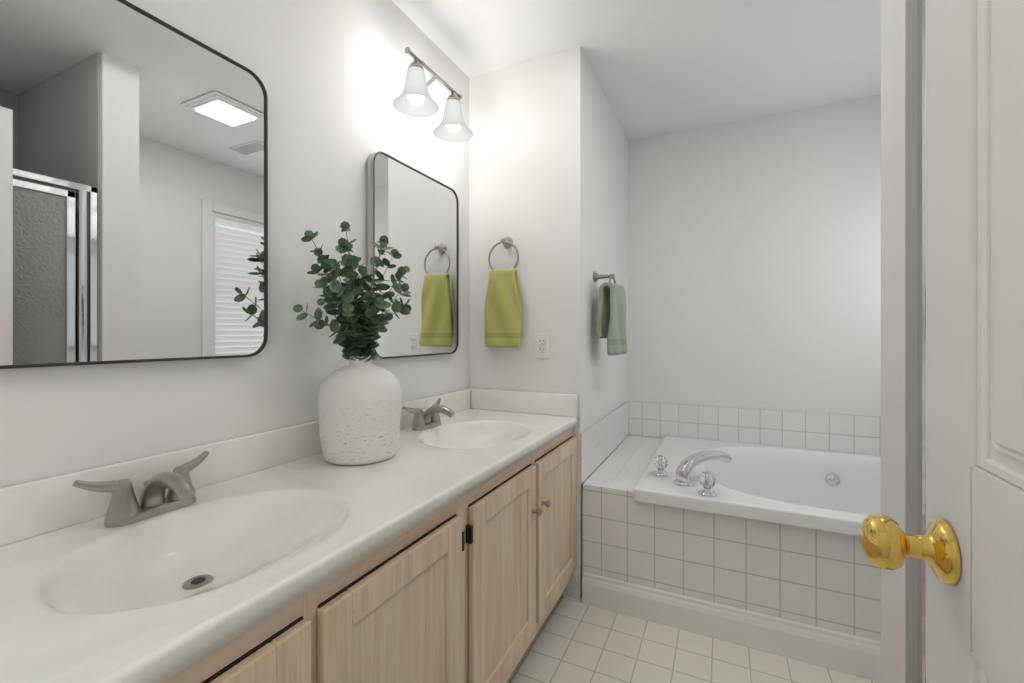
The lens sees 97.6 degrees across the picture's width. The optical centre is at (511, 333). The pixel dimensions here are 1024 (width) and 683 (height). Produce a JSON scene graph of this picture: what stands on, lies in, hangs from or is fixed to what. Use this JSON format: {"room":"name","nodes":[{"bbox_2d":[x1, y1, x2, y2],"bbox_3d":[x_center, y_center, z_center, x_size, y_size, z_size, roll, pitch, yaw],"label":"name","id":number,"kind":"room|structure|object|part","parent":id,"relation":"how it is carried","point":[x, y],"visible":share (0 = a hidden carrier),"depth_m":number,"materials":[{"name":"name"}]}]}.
{"room":"bathroom","nodes":[
{"label":"bathroom","id":0,"kind":"room"},
{"bbox_2d":[0,0,468,487],"bbox_3d":[-0.697,-0.045,1.315,0.100,2.440,2.250,0,0,25],"label":"wall","id":1,"kind":"structure","parent":0,"point":[331,74],"depth_m":1.31,"materials":[{"name":"white paint"}]},
{"bbox_2d":[0,0,267,368],"bbox_3d":[-0.791,-0.312,0.963,0.031,0.745,0.556,0,0,25],"label":"mirror","id":2,"kind":"object","parent":1,"relation":"attached to","point":[133,183],"visible":0.94,"depth_m":0.92,"materials":[{"name":"grey mirror"}]},
{"bbox_2d":[367,151,458,358],"bbox_3d":[-0.380,-0.282,1.827,0.031,0.745,0.556,0,0,25],"label":"mirror","id":3,"kind":"object","parent":1,"relation":"attached to","point":[412,214],"visible":0.9,"depth_m":1.79,"materials":[{"name":"grey mirror"}]},
{"bbox_2d":[392,47,473,141],"bbox_3d":[-0.310,-0.953,1.794,0.185,0.205,0.426,0,0,25],"label":"sconce","id":4,"kind":"object","parent":1,"relation":"attached to","point":[413,99],"visible":1,"depth_m":1.74,"materials":[{"name":"white glass"}]},
{"bbox_3d":[-0.359,-0.920,1.677,0.172,0.140,0.172,0,0,25],"label":"lamp shade","id":5,"kind":"part","parent":4,"relation":"part of","materials":[{"name":"white glass"}]},
{"bbox_3d":[-0.359,-0.901,1.677,0.060,0.082,0.060,0,0,25],"label":"bulb","id":6,"kind":"part","parent":4,"relation":"part of","materials":[{"name":"white glass"}]},
{"bbox_3d":[-0.249,-0.920,1.906,0.172,0.140,0.172,0,0,25],"label":"lamp shade","id":7,"kind":"part","parent":4,"relation":"part of","materials":[{"name":"white glass"}]},
{"bbox_3d":[-0.249,-0.901,1.906,0.060,0.082,0.060,0,0,25],"label":"bulb","id":8,"kind":"part","parent":4,"relation":"part of","materials":[{"name":"white glass"}]},
{"bbox_2d":[469,47,586,599],"bbox_3d":[0.066,-0.045,2.142,0.567,2.440,0.100,0,0,25],"label":"wall","id":9,"kind":"structure","parent":0,"point":[528,162],"depth_m":2.07,"materials":[{"name":"white paint"}]},
{"bbox_2d":[485,237,522,347],"bbox_3d":[-0.036,-0.198,2.091,0.188,0.520,0.079,0,0,25],"label":"towel ring","id":10,"kind":"object","parent":9,"relation":"attached to","point":[503,317],"visible":1,"depth_m":2.06,"materials":[{"name":"green fabric"}]},
{"bbox_2d":[535,333,549,358],"bbox_3d":[0.138,0.055,2.046,0.070,0.115,0.010,0,0,25],"label":"electrical outlet","id":11,"kind":"object","parent":9,"relation":"attached to","point":[542,345],"visible":1,"depth_m":2.04,"materials":[{"name":"white plastic"}]},
{"bbox_2d":[587,61,627,478],"bbox_3d":[0.527,-0.045,2.568,0.100,2.440,1.066,0,0,25],"label":"wall","id":12,"kind":"structure","parent":0,"point":[607,226],"depth_m":2.35,"materials":[{"name":"white paint"}]},
{"bbox_2d":[581,401,628,483],"bbox_3d":[0.533,0.549,2.455,0.008,0.222,1.066,0,0,25],"label":"tile","id":13,"kind":"structure","parent":12,"relation":"attached to","point":[602,439],"depth_m":2.30,"materials":[{"name":"white tile"}]},
{"bbox_2d":[593,272,626,354],"bbox_3d":[0.466,-0.102,2.158,0.140,0.403,0.215,0,0,25],"label":"towel","id":14,"kind":"object","parent":12,"relation":"attached to","point":[611,320],"visible":1,"depth_m":2.10,"materials":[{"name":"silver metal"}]},
{"bbox_2d":[392,0,880,140],"bbox_3d":[0.616,-1.315,1.281,2.500,0.100,3.316,0,0,25],"label":"ceiling","id":15,"kind":"structure","parent":0,"point":[659,67],"depth_m":1.98,"materials":[{"name":"white paint"}]},
{"bbox_2d":[506,596,880,682],"bbox_3d":[0.616,1.225,1.281,2.500,0.100,3.316,0,0,25],"label":"floor","id":16,"kind":"structure","parent":0,"point":[576,641],"depth_m":1.63,"materials":[{"name":"tile"}]},
{"bbox_2d":[0,388,577,682],"bbox_3d":[-0.348,0.721,1.247,0.582,0.908,1.864,0,0,25],"label":"bathroom vanity","id":17,"kind":"object","parent":16,"relation":"on","point":[440,546],"visible":0.88,"depth_m":0.92,"materials":[{"name":"white stone"}]},
{"bbox_2d":[72,450,209,527],"bbox_3d":[-0.689,0.316,0.896,0.154,0.096,0.238,0,0,25],"label":"faucet","id":18,"kind":"object","parent":17,"relation":"on","point":[153,509],"depth_m":0.88,"materials":[{"name":"silver metal"}]},
{"bbox_3d":[-0.415,0.737,0.522,0.019,0.568,0.424,0,0,25],"label":"door","id":19,"kind":"part","parent":17,"relation":"part of","materials":[{"name":"brown wood"}]},
{"bbox_2d":[293,221,411,464],"bbox_3d":[-0.451,0.024,1.337,0.273,0.680,0.412,0,0,25],"label":"vase","id":20,"kind":"object","parent":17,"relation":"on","point":[359,401],"visible":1,"depth_m":1.26,"materials":[{"name":"ceramic"}]},
{"bbox_3d":[-0.223,0.737,0.927,0.019,0.568,0.425,0,0,25],"label":"door","id":21,"kind":"part","parent":17,"relation":"part of","materials":[{"name":"brown wood"}]},
{"bbox_2d":[402,398,454,430],"bbox_3d":[-0.289,0.316,1.736,0.154,0.096,0.238,0,0,25],"label":"faucet","id":22,"kind":"object","parent":17,"relation":"on","point":[429,420],"depth_m":1.72,"materials":[{"name":"silver metal"}]},
{"bbox_3d":[-0.016,0.737,1.362,0.019,0.568,0.423,0,0,25],"label":"door","id":23,"kind":"part","parent":17,"relation":"part of","materials":[{"name":"brown wood"}]},
{"bbox_3d":[0.086,0.603,1.517,0.030,0.027,0.027,0,0,25],"label":"door knob","id":24,"kind":"part","parent":17,"relation":"part of","materials":[{"name":"silver metal"}]},
{"bbox_3d":[0.122,0.603,1.594,0.030,0.027,0.027,0,0,25],"label":"door knob","id":25,"kind":"part","parent":17,"relation":"part of","materials":[{"name":"silver metal"}]},
{"bbox_3d":[0.182,0.737,1.778,0.019,0.568,0.439,0,0,25],"label":"door","id":26,"kind":"part","parent":17,"relation":"part of","materials":[{"name":"brown wood"}]},
{"bbox_2d":[583,435,880,640],"bbox_3d":[1.304,0.844,2.070,1.711,0.662,1.078,0,0,25],"label":"tub surround","id":27,"kind":"object","parent":16,"relation":"on","point":[770,530],"visible":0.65,"depth_m":1.81,"materials":[{"name":"tile"}]},
{"bbox_2d":[652,455,668,476],"bbox_3d":[0.675,0.596,2.039,0.068,0.086,0.068,0,0,25],"label":"handle","id":28,"kind":"object","parent":27,"relation":"on","point":[660,462],"depth_m":2.02,"materials":[{"name":"clear glass"}]},
{"bbox_2d":[673,450,731,497],"bbox_3d":[0.816,0.576,1.918,0.226,0.126,0.332,0,0,25],"label":"faucet","id":29,"kind":"object","parent":27,"relation":"on","point":[687,481],"depth_m":1.89,"materials":[{"name":"silver metal"}]},
{"bbox_2d":[582,572,880,681],"bbox_3d":[1.081,1.110,1.597,1.711,0.130,0.014,0,0,25],"label":"baseboard","id":30,"kind":"structure","parent":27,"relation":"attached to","point":[839,651],"depth_m":1.70,"materials":[{"name":"white paint"}]},
{"bbox_2d":[917,0,925,682],"bbox_3d":[0.553,0.260,0.419,0.094,1.830,0.802,0,0,25],"label":"door frame","id":31,"kind":"structure","parent":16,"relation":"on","point":[921,330],"depth_m":0.77,"materials":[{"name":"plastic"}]},
{"bbox_2d":[628,95,880,437],"bbox_3d":[1.563,-0.045,2.611,1.933,2.440,0.100,0,0,25],"label":"wall","id":32,"kind":"structure","parent":0,"point":[754,263],"depth_m":2.61,"materials":[{"name":"white paint"}]},
{"bbox_2d":[629,401,880,455],"bbox_3d":[1.543,0.549,2.560,1.725,0.222,0.008,0,0,25],"label":"tile","id":33,"kind":"structure","parent":32,"relation":"attached to","point":[858,434],"depth_m":2.60,"materials":[{"name":"white tile"}]},
{"bbox_2d":[881,0,916,682],"bbox_3d":[1.125,-0.045,0.681,0.865,2.440,0.140,0,0,25],"label":"wall","id":34,"kind":"structure","parent":0,"point":[899,313],"depth_m":0.83,"materials":[{"name":"white paint"}]},
{"bbox_3d":[0.324,-0.045,-0.112,0.100,2.440,0.350,0,0,25],"label":"wall","id":35,"kind":"structure","parent":0,"visible":0},
{"bbox_2d":[859,0,1023,682],"bbox_3d":[0.333,0.154,0.226,0.114,2.018,0.762,0,0,25],"label":"door","id":36,"kind":"structure","parent":35,"relation":"in","point":[968,547],"depth_m":0.46,"materials":[{"name":"white paint"}]},
{"bbox_3d":[0.454,0.245,0.521,0.078,0.069,0.069,0,0,25],"label":"knob","id":37,"kind":"part","parent":36,"relation":"part of","materials":[{"name":"gold metal"}]}
]}

